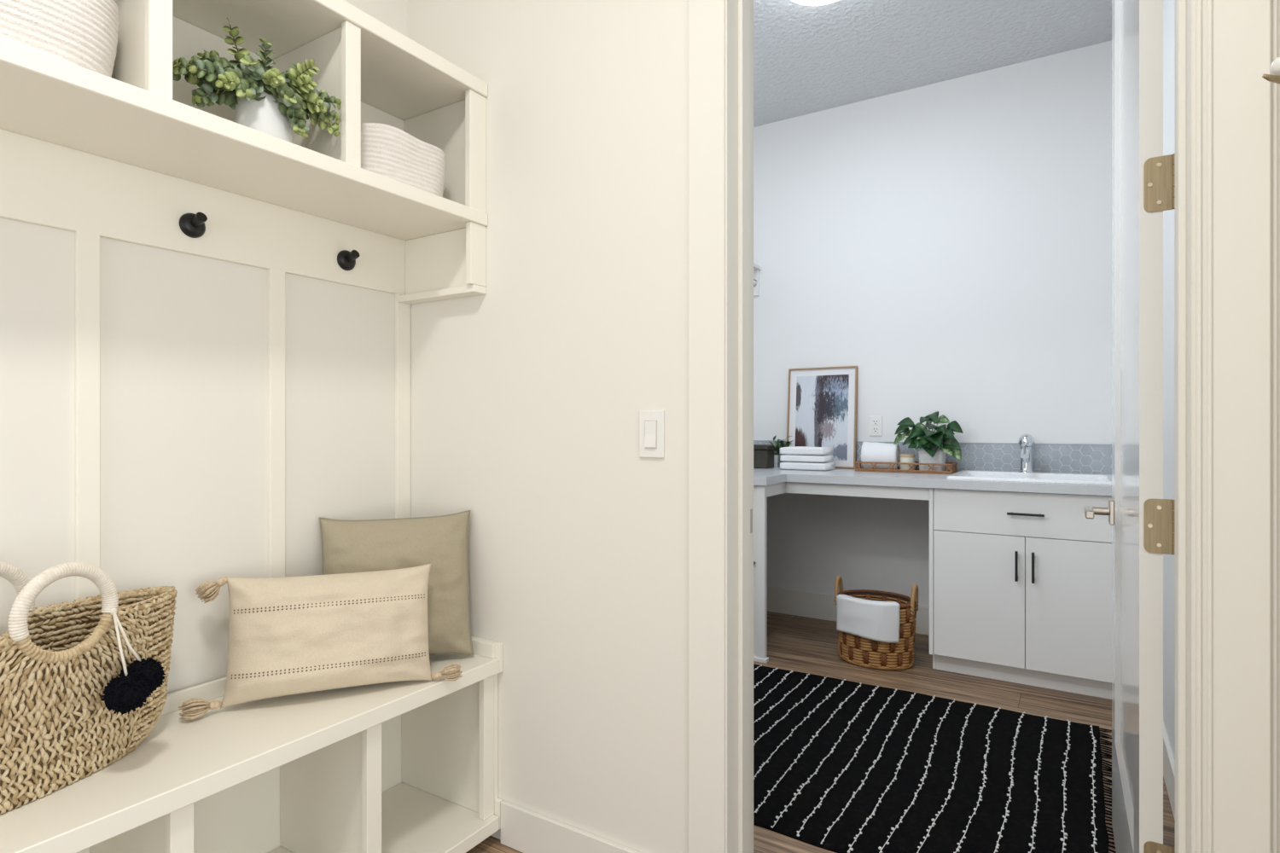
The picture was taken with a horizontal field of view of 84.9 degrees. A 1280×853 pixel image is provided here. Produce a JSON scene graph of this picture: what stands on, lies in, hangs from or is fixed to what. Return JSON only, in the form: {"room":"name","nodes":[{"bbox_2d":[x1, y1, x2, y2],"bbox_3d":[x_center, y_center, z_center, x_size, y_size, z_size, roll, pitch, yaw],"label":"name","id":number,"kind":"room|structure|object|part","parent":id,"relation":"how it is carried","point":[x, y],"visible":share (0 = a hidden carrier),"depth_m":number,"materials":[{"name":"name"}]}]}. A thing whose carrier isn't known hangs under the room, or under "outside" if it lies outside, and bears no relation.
{"room":"mudroom","nodes":[
{"label":"mudroom","id":0,"kind":"room"},
{"bbox_2d":[0,0,407,694],"bbox_3d":[-1.687,-0.362,0.653,0.126,2.985,3.520,0,0,32],"label":"wall","id":1,"kind":"structure","parent":0,"point":[183,336],"depth_m":1.59,"materials":[{"name":"white paint"}]},
{"bbox_2d":[179,212,207,238],"bbox_3d":[-0.994,-0.455,1.572,0.047,0.055,0.055,0,0,32],"label":"coat hook","id":2,"kind":"object","parent":1,"relation":"attached to","point":[193,225],"visible":1,"depth_m":1.57,"materials":[{"name":"black metal"}]},
{"bbox_2d":[0,128,410,601],"bbox_3d":[-1.231,0.037,1.252,0.014,1.185,2.019,0,0,32],"label":"trim","id":3,"kind":"structure","parent":1,"relation":"attached to","point":[90,196],"depth_m":1.54,"materials":[{"name":"white paint"}]},
{"bbox_2d":[0,0,487,304],"bbox_3d":[-1.096,-0.658,1.168,0.330,0.583,2.019,0,0,32],"label":"cubby shelf","id":4,"kind":"object","parent":1,"relation":"attached to","point":[139,116],"visible":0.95,"depth_m":1.59,"materials":[{"name":"white paint"}]},
{"bbox_2d":[0,0,119,77],"bbox_3d":[-1.082,-0.676,1.169,0.293,0.172,0.340,0,0,32],"label":"rope basket","id":5,"kind":"object","parent":4,"relation":"on","point":[84,33],"visible":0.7,"depth_m":1.15,"materials":[{"name":"white fabric"}]},
{"bbox_2d":[172,17,341,143],"bbox_3d":[-0.826,-0.725,1.486,0.229,0.269,0.319,0,0,32],"label":"potted plant","id":6,"kind":"object","parent":4,"relation":"on","point":[264,99],"visible":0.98,"depth_m":1.46,"materials":[{"name":"green plant"}]},
{"bbox_2d":[234,89,292,143],"bbox_3d":[-0.812,-0.653,1.513,0.113,0.126,0.113,0,0,32],"label":"pot","id":7,"kind":"object","parent":4,"relation":"on","point":[264,113],"depth_m":1.47,"materials":[{"name":"white ceramic"}]},
{"bbox_3d":[-1.230,-0.751,1.252,0.014,0.321,2.019,0,0,32],"label":"panel","id":8,"kind":"part","parent":4,"relation":"part of","materials":[{"name":"white paint"}]},
{"bbox_2d":[360,122,446,197],"bbox_3d":[-0.676,-0.661,1.836,0.289,0.141,0.334,0,0,32],"label":"rope basket","id":9,"kind":"object","parent":4,"relation":"on","point":[388,151],"visible":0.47,"depth_m":1.73,"materials":[{"name":"white fabric"}]},
{"bbox_3d":[-0.574,-0.751,1.996,0.310,0.321,0.062,0,0,32],"label":"panel","id":10,"kind":"part","parent":4,"relation":"part of","materials":[{"name":"white paint"}]},
{"bbox_2d":[337,250,359,270],"bbox_3d":[-0.786,-0.455,1.905,0.047,0.055,0.055,0,0,32],"label":"coat hook","id":11,"kind":"object","parent":1,"relation":"attached to","point":[346,259],"visible":1,"depth_m":1.90,"materials":[{"name":"black metal"}]},
{"bbox_2d":[465,611,1175,852],"bbox_3d":[0.755,1.180,0.737,4.900,0.100,6.450,0,0,32],"label":"floor","id":12,"kind":"structure","parent":0,"point":[794,643],"depth_m":3.04,"materials":[{"name":"brown wood"}]},
{"bbox_2d":[0,636,502,852],"bbox_3d":[-1.071,0.860,1.153,0.387,0.541,2.019,0,0,32],"label":"storage bench","id":13,"kind":"object","parent":12,"relation":"on","point":[404,766],"visible":0.74,"depth_m":1.61,"materials":[{"name":"white paint"}]},
{"bbox_2d":[0,561,177,814],"bbox_3d":[-1.059,0.431,1.226,0.185,0.394,0.520,0,0,17],"label":"bag","id":14,"kind":"object","parent":13,"relation":"on","point":[57,661],"visible":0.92,"depth_m":1.23,"materials":[{"name":"brown"}]},
{"bbox_3d":[-1.147,0.370,1.214,0.021,0.067,0.160,0,0,17],"label":"handle","id":15,"kind":"part","parent":14,"relation":"part of","materials":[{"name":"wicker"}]},
{"bbox_3d":[-0.983,0.370,1.200,0.021,0.067,0.160,0,0,17],"label":"handle","id":16,"kind":"part","parent":14,"relation":"part of","materials":[{"name":"wicker"}]},
{"bbox_2d":[101,607,165,715],"bbox_3d":[-0.913,0.418,1.262,0.092,0.182,0.104,0,0,32],"label":"charm","id":17,"kind":"object","parent":14,"relation":"hanging from","point":[128,692],"visible":1,"depth_m":1.24,"materials":[{"name":"black"}]},
{"bbox_3d":[-0.934,0.388,1.262,0.049,0.121,0.043,0,0,-2],"label":"cord","id":18,"kind":"part","parent":17,"relation":"part of","materials":[{"name":"white fabric"}]},
{"bbox_3d":[-1.225,0.609,1.233,0.013,0.039,1.992,0,0,32],"label":"rail","id":19,"kind":"part","parent":13,"relation":"part of","materials":[{"name":"white paint"}]},
{"bbox_3d":[-1.230,0.879,1.252,0.013,0.422,2.019,0,0,32],"label":"panel","id":20,"kind":"part","parent":13,"relation":"part of","materials":[{"name":"white paint"}]},
{"bbox_2d":[177,563,462,721],"bbox_3d":[-0.734,0.484,1.653,0.596,0.285,0.184,0,0,-29],"label":"lumbar pillow","id":21,"kind":"object","parent":13,"relation":"on","point":[288,636],"visible":1,"depth_m":1.59,"materials":[{"name":"fabric"}]},
{"bbox_2d":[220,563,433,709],"bbox_3d":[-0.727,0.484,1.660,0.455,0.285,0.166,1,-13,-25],"label":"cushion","id":22,"kind":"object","parent":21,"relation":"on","point":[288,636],"depth_m":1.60,"materials":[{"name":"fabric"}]},
{"bbox_2d":[268,782,499,852],"bbox_3d":[-1.070,1.073,1.142,0.373,0.037,2.004,0,0,32],"label":"shelf","id":23,"kind":"object","parent":13,"relation":"attached to","point":[416,817],"depth_m":1.86,"materials":[{"name":"white paint"}]},
{"bbox_2d":[319,510,474,655],"bbox_3d":[-0.647,0.430,1.866,0.396,0.395,0.168,0,0,-16],"label":"square pillow","id":24,"kind":"object","parent":13,"relation":"on","point":[441,541],"visible":0.58,"depth_m":1.84,"materials":[{"name":"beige fabric"}]},
{"bbox_3d":[-0.557,0.861,1.981,0.354,0.386,0.038,0,0,32],"label":"panel","id":25,"kind":"part","parent":13,"relation":"part of","materials":[{"name":"white paint"}]},
{"bbox_3d":[-0.547,0.609,1.992,0.359,0.039,0.013,0,0,32],"label":"rail","id":26,"kind":"part","parent":13,"relation":"part of","materials":[{"name":"white paint"}]},
{"bbox_2d":[834,575,918,670],"bbox_3d":[1.140,0.934,3.379,0.341,0.388,0.346,0,0,-15],"label":"laundry basket","id":27,"kind":"object","parent":12,"relation":"on","point":[854,649],"visible":0.73,"depth_m":3.26,"materials":[{"name":"brown wicker"}]},
{"bbox_3d":[0.988,0.809,3.475,0.026,0.137,0.111,0,0,32],"label":"handle","id":28,"kind":"part","parent":27,"relation":"part of","materials":[{"name":"brown"}]},
{"bbox_2d":[836,594,899,642],"bbox_3d":[1.063,0.900,3.283,0.298,0.181,0.099,0,0,32],"label":"towel","id":29,"kind":"object","parent":27,"relation":"hanging from","point":[875,620],"visible":1,"depth_m":3.23,"materials":[{"name":"white fabric"}]},
{"bbox_3d":[1.290,0.809,3.286,0.026,0.137,0.111,0,0,32],"label":"handle","id":30,"kind":"part","parent":27,"relation":"part of","materials":[{"name":"brown"}]},
{"bbox_2d":[753,465,1111,663],"bbox_3d":[1.190,0.685,3.489,2.178,0.890,0.918,0,0,32],"label":"countertop","id":31,"kind":"structure","parent":12,"relation":"on","point":[767,482],"depth_m":3.36,"materials":[{"name":"grey stone"}]},
{"bbox_3d":[0.326,0.705,3.529,0.671,0.850,0.038,0,0,32],"label":"panel","id":32,"kind":"part","parent":31,"relation":"part of","materials":[{"name":"white laminate"}]},
{"bbox_2d":[753,444,774,468],"bbox_3d":[0.655,0.172,4.080,0.233,0.135,0.121,0,0,32],"label":"lidded box","id":33,"kind":"object","parent":31,"relation":"on","point":[763,454],"visible":0.48,"depth_m":4.00,"materials":[{"name":"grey metal"}]},
{"bbox_3d":[0.655,0.119,4.080,0.233,0.029,0.121,0,0,32],"label":"lid","id":34,"kind":"part","parent":33,"relation":"part of","materials":[{"name":"green metal"}]},
{"bbox_2d":[767,435,793,467],"bbox_3d":[0.821,0.146,4.132,0.134,0.187,0.249,0,0,-27],"label":"potted plant","id":35,"kind":"object","parent":31,"relation":"on","point":[782,443],"visible":0.48,"depth_m":4.10,"materials":[{"name":"green plant"}]},
{"bbox_3d":[0.786,0.204,4.122,0.062,0.072,0.062,0,0,32],"label":"pot","id":36,"kind":"part","parent":35,"relation":"part of","materials":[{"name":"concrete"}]},
{"bbox_3d":[0.825,0.124,4.139,0.192,0.105,0.079,0,0,41],"label":"stem","id":37,"kind":"part","parent":35,"relation":"part of","materials":[{"name":"green"}]},
{"bbox_2d":[779,461,835,471],"bbox_3d":[0.931,0.217,3.887,0.258,0.044,0.177,0,0,32],"label":"folded towel","id":38,"kind":"object","parent":31,"relation":"on","point":[785,465],"visible":0.85,"depth_m":3.82,"materials":[{"name":"white fabric"}]},
{"bbox_2d":[779,454,833,462],"bbox_3d":[0.928,0.175,3.889,0.254,0.038,0.179,0,0,32],"label":"folded towel","id":39,"kind":"object","parent":38,"relation":"on","point":[808,458],"visible":0.87,"depth_m":3.82,"materials":[{"name":"white fabric"}]},
{"bbox_2d":[779,446,833,455],"bbox_3d":[0.926,0.134,3.890,0.251,0.044,0.178,0,0,32],"label":"folded towel","id":40,"kind":"object","parent":39,"relation":"on","point":[794,450],"visible":1,"depth_m":3.82,"materials":[{"name":"white fabric"}]},
{"bbox_2d":[786,366,858,469],"bbox_3d":[1.057,-0.053,4.078,0.405,0.585,0.069,0,0,32],"label":"framed picture","id":41,"kind":"object","parent":31,"relation":"on","point":[823,402],"visible":0.74,"depth_m":4.07,"materials":[{"name":"brown wood"}]},
{"bbox_2d":[794,374,849,460],"bbox_3d":[1.056,-0.052,4.075,0.309,0.495,0.002,0,-5,32],"label":"print","id":42,"kind":"object","parent":41,"relation":"attached to","point":[822,401],"depth_m":4.07},
{"bbox_2d":[855,460,957,474],"bbox_3d":[1.407,0.214,3.708,0.483,0.052,0.190,0,0,32],"label":"wooden tray","id":43,"kind":"object","parent":31,"relation":"on","point":[950,470],"visible":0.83,"depth_m":3.63,"materials":[{"name":"brown wood"}]},
{"bbox_2d":[861,442,900,469],"bbox_3d":[1.299,0.158,3.773,0.178,0.150,0.131,0,0,32],"label":"rolled towel","id":44,"kind":"object","parent":43,"relation":"on","point":[870,451],"visible":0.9,"depth_m":3.73,"materials":[{"name":"white fabric"}]},
{"bbox_2d":[899,453,915,470],"bbox_3d":[1.405,0.189,3.676,0.077,0.088,0.077,0,0,32],"label":"candle jar","id":45,"kind":"object","parent":43,"relation":"on","point":[909,458],"visible":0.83,"depth_m":3.65,"materials":[{"name":"beige"}]},
{"bbox_3d":[1.405,0.153,3.676,0.077,0.016,0.077,0,0,32],"label":"lid","id":46,"kind":"part","parent":45,"relation":"part of","materials":[{"name":"beige"}]},
{"bbox_2d":[894,411,963,471],"bbox_3d":[1.482,0.077,3.613,0.335,0.312,0.217,0,0,32],"label":"pothos","id":47,"kind":"object","parent":43,"relation":"on","point":[943,439],"visible":0.97,"depth_m":3.58,"materials":[{"name":"plant"}]},
{"bbox_3d":[1.489,0.036,3.631,0.253,0.187,0.106,0,0,32],"label":"stem","id":48,"kind":"part","parent":47,"relation":"part of","materials":[{"name":"green"}]},
{"bbox_2d":[1018,433,1035,472],"bbox_3d":[1.881,0.131,3.413,0.072,0.191,0.180,0,0,32],"label":"faucet","id":49,"kind":"object","parent":31,"relation":"on","point":[1026,440],"visible":1,"depth_m":3.43,"materials":[{"name":"silver metal"}]},
{"bbox_3d":[1.871,0.141,3.396,0.038,0.077,0.139,0,0,32],"label":"spout","id":50,"kind":"part","parent":49,"relation":"part of","materials":[{"name":"silver metal"}]},
{"bbox_2d":[946,470,1111,485],"bbox_3d":[1.821,0.318,3.244,0.670,0.184,0.533,0,0,32],"label":"sink","id":51,"kind":"object","parent":31,"relation":"in","point":[1088,479],"visible":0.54,"depth_m":3.29,"materials":[{"name":"white ceramic"}]},
{"bbox_2d":[753,664,1116,852],"bbox_3d":[0.767,1.122,2.460,1.541,0.015,1.293,0,0,32],"label":"area rug","id":52,"kind":"object","parent":12,"relation":"on","point":[840,766],"visible":0.78,"depth_m":2.27,"materials":[{"name":"black carpet"}]},
{"bbox_2d":[929,488,1111,699],"bbox_3d":[1.830,0.705,3.238,0.826,0.850,0.639,0,0,32],"label":"base cabinet","id":53,"kind":"object","parent":12,"relation":"on","point":[1021,583],"visible":0.73,"depth_m":3.02,"materials":[{"name":"white laminate"}]},
{"bbox_3d":[1.495,0.705,3.464,0.018,0.850,0.610,0,0,32],"label":"panel","id":54,"kind":"part","parent":53,"relation":"part of","materials":[{"name":"white laminate"}]},
{"bbox_3d":[1.504,0.759,3.112,0.366,0.566,0.020,0,0,32],"label":"cabinet door","id":55,"kind":"part","parent":53,"relation":"part of","materials":[{"name":"white laminate"}]},
{"bbox_3d":[1.620,0.600,3.010,0.010,0.130,0.030,0,0,32],"label":"handle","id":56,"kind":"part","parent":53,"relation":"part of","materials":[{"name":"black metal"}]},
{"bbox_3d":[1.682,0.378,3.000,0.786,0.189,0.020,0,0,32],"label":"drawer","id":57,"kind":"part","parent":53,"relation":"part of","materials":[{"name":"white laminate"}]},
{"bbox_3d":[1.649,0.376,2.992,0.140,0.010,0.030,0,0,32],"label":"handle","id":58,"kind":"part","parent":53,"relation":"part of","materials":[{"name":"black metal"}]},
{"bbox_3d":[1.673,0.600,2.977,0.010,0.130,0.030,0,0,32],"label":"handle","id":59,"kind":"part","parent":53,"relation":"part of","materials":[{"name":"black metal"}]},
{"bbox_3d":[1.839,0.759,2.903,0.417,0.566,0.020,0,0,32],"label":"cabinet door","id":60,"kind":"part","parent":53,"relation":"part of","materials":[{"name":"white laminate"}]},
{"bbox_2d":[407,0,1276,852],"bbox_3d":[1.024,-0.362,1.120,4.650,2.985,0.145,0,0,32],"label":"wall","id":61,"kind":"structure","parent":0,"point":[528,393],"depth_m":1.77,"materials":[{"name":"white paint"}]},
{"bbox_2d":[500,800,641,852],"bbox_3d":[-0.132,1.073,1.749,0.573,0.113,0.014,0,0,32],"label":"baseboard","id":62,"kind":"structure","parent":61,"relation":"attached to","point":[523,830],"depth_m":1.82,"materials":[{"name":"white paint"}]},
{"bbox_2d":[639,410,663,458],"bbox_3d":[0.026,0.018,1.651,0.068,0.112,0.012,0,0,32],"label":"light switch","id":63,"kind":"object","parent":61,"relation":"attached to","point":[651,422],"visible":1,"depth_m":1.65,"materials":[{"name":"white plastic"}]},
{"bbox_2d":[688,0,725,852],"bbox_3d":[0.151,-0.145,1.574,0.090,2.550,0.011,0,0,32],"label":"trim","id":64,"kind":"structure","parent":61,"relation":"attached to","point":[706,18],"depth_m":1.57,"materials":[{"name":"white paint"}]},
{"bbox_2d":[725,0,1195,852],"bbox_3d":[0.578,-0.100,1.399,0.843,2.460,0.153,0,0,32],"label":"trim","id":65,"kind":"structure","parent":61,"relation":"attached to","point":[739,14],"depth_m":1.56,"materials":[{"name":"white paint"}]},
{"bbox_3d":[0.260,0.225,1.656,0.002,0.057,0.030,0,0,32],"label":"strike plate","id":66,"kind":"part","parent":65,"relation":"part of","materials":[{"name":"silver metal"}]},
{"bbox_2d":[1083,0,1175,852],"bbox_3d":[1.136,-0.092,1.615,0.171,2.420,0.808,0,0,31],"label":"door","id":67,"kind":"structure","parent":61,"relation":"in","point":[1141,520],"depth_m":1.29,"materials":[{"name":"white paint"}]},
{"bbox_3d":[1.234,0.233,1.888,0.058,0.022,0.127,0,0,31],"label":"lever","id":68,"kind":"part","parent":67,"relation":"part of","materials":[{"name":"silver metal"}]},
{"bbox_3d":[1.290,0.233,1.915,0.011,0.066,0.066,0,0,31],"label":"handle plate","id":69,"kind":"part","parent":67,"relation":"part of","materials":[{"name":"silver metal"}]},
{"bbox_3d":[1.138,-0.092,1.619,0.035,2.420,0.800,0,0,31],"label":"panel","id":70,"kind":"part","parent":67,"relation":"part of","materials":[{"name":"white paint"}]},
{"bbox_2d":[1195,0,1271,852],"bbox_3d":[0.922,-0.145,1.089,0.090,2.550,0.016,0,0,32],"label":"trim","id":71,"kind":"structure","parent":61,"relation":"attached to","point":[1233,37],"depth_m":1.09,"materials":[{"name":"white paint"}]},
{"bbox_2d":[918,449,945,471],"bbox_3d":[1.520,0.177,3.641,0.120,0.112,0.120,0,0,32],"label":"pot","id":72,"kind":"object","parent":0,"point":[939,456],"depth_m":3.59,"materials":[{"name":"concrete"}]},
{"bbox_2d":[753,40,1111,607],"bbox_3d":[1.460,-0.362,3.922,2.420,2.985,0.100,0,0,32],"label":"wall","id":73,"kind":"structure","parent":0,"point":[948,242],"depth_m":3.80,"materials":[{"name":"white paint"}]},
{"bbox_2d":[766,586,929,635],"bbox_3d":[1.078,1.055,4.094,1.350,0.150,0.014,0,0,32],"label":"baseboard","id":74,"kind":"structure","parent":73,"relation":"attached to","point":[818,606],"depth_m":4.14,"materials":[{"name":"white paint"}]},
{"bbox_2d":[869,416,882,436],"bbox_3d":[1.327,-0.003,3.940,0.071,0.112,0.010,0,0,32],"label":"wall outlet","id":75,"kind":"object","parent":73,"relation":"attached to","point":[875,422],"visible":1,"depth_m":3.94,"materials":[{"name":"white plastic"}]},
{"bbox_2d":[872,419,878,424],"bbox_3d":[1.326,-0.024,3.938,0.037,0.032,0.003,0,0,32],"label":"socket","id":76,"kind":"object","parent":75,"relation":"attached to","point":[874,421],"depth_m":3.94,"materials":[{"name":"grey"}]},
{"bbox_2d":[872,426,878,432],"bbox_3d":[1.326,0.018,3.938,0.037,0.032,0.003,0,0,32],"label":"socket","id":77,"kind":"object","parent":75,"relation":"attached to","point":[875,429],"depth_m":3.94,"materials":[{"name":"grey"}]},
{"bbox_2d":[753,440,1111,474],"bbox_3d":[1.431,0.162,3.874,2.178,0.154,0.012,0,0,32],"label":"backsplash","id":78,"kind":"structure","parent":73,"relation":"attached to","point":[1066,458],"depth_m":3.52,"materials":[{"name":"grey tile"}]},
{"bbox_2d":[753,0,1111,127],"bbox_3d":[0.775,-1.905,2.826,2.420,0.100,2.485,0,0,32],"label":"ceiling","id":79,"kind":"structure","parent":0,"point":[808,59],"depth_m":3.37,"materials":[{"name":"white"}]},
{"bbox_2d":[791,0,837,5],"bbox_3d":[0.738,-1.810,2.841,0.356,0.089,0.356,0,0,32],"label":"ceiling lamp","id":80,"kind":"object","parent":79,"relation":"attached to","point":[812,2],"visible":1,"depth_m":2.94,"materials":[{"name":"white plastic"}]},
{"bbox_2d":[1163,0,1279,852],"bbox_3d":[1.592,-0.362,1.953,0.130,2.985,3.100,0,0,32],"label":"wall","id":81,"kind":"structure","parent":0,"point":[1168,5],"depth_m":2.20,"materials":[{"name":"white paint"}]},
{"bbox_2d":[1163,721,1175,821],"bbox_3d":[1.568,1.067,2.051,0.014,0.125,1.840,0,0,32],"label":"baseboard","id":82,"kind":"structure","parent":81,"relation":"attached to","point":[1168,758],"depth_m":2.13,"materials":[{"name":"white paint"}]},
{"bbox_2d":[1262,56,1279,84],"bbox_3d":[0.874,-0.477,0.946,0.070,0.047,0.027,0,0,-12],"label":"brass hook","id":83,"kind":"object","parent":81,"relation":"attached to","point":[1275,66],"visible":1,"depth_m":0.94,"materials":[{"name":"gold metal"}]},
{"bbox_3d":[0.869,-0.487,0.945,0.027,0.027,0.027,0,0,32],"label":"knob","id":84,"kind":"part","parent":83,"relation":"part of","materials":[{"name":"white ceramic"}]},
{"bbox_3d":[-0.200,-0.363,3.435,0.120,2.985,2.485,0,0,32],"label":"wall","id":85,"kind":"structure","parent":0,"visible":0},
{"bbox_2d":[753,262,761,296],"bbox_3d":[0.325,-0.895,3.894,0.281,0.176,1.150,0,0,32],"label":"closet shelf","id":86,"kind":"object","parent":85,"relation":"attached to","point":[756,268],"visible":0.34,"depth_m":4.30,"materials":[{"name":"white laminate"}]}
]}

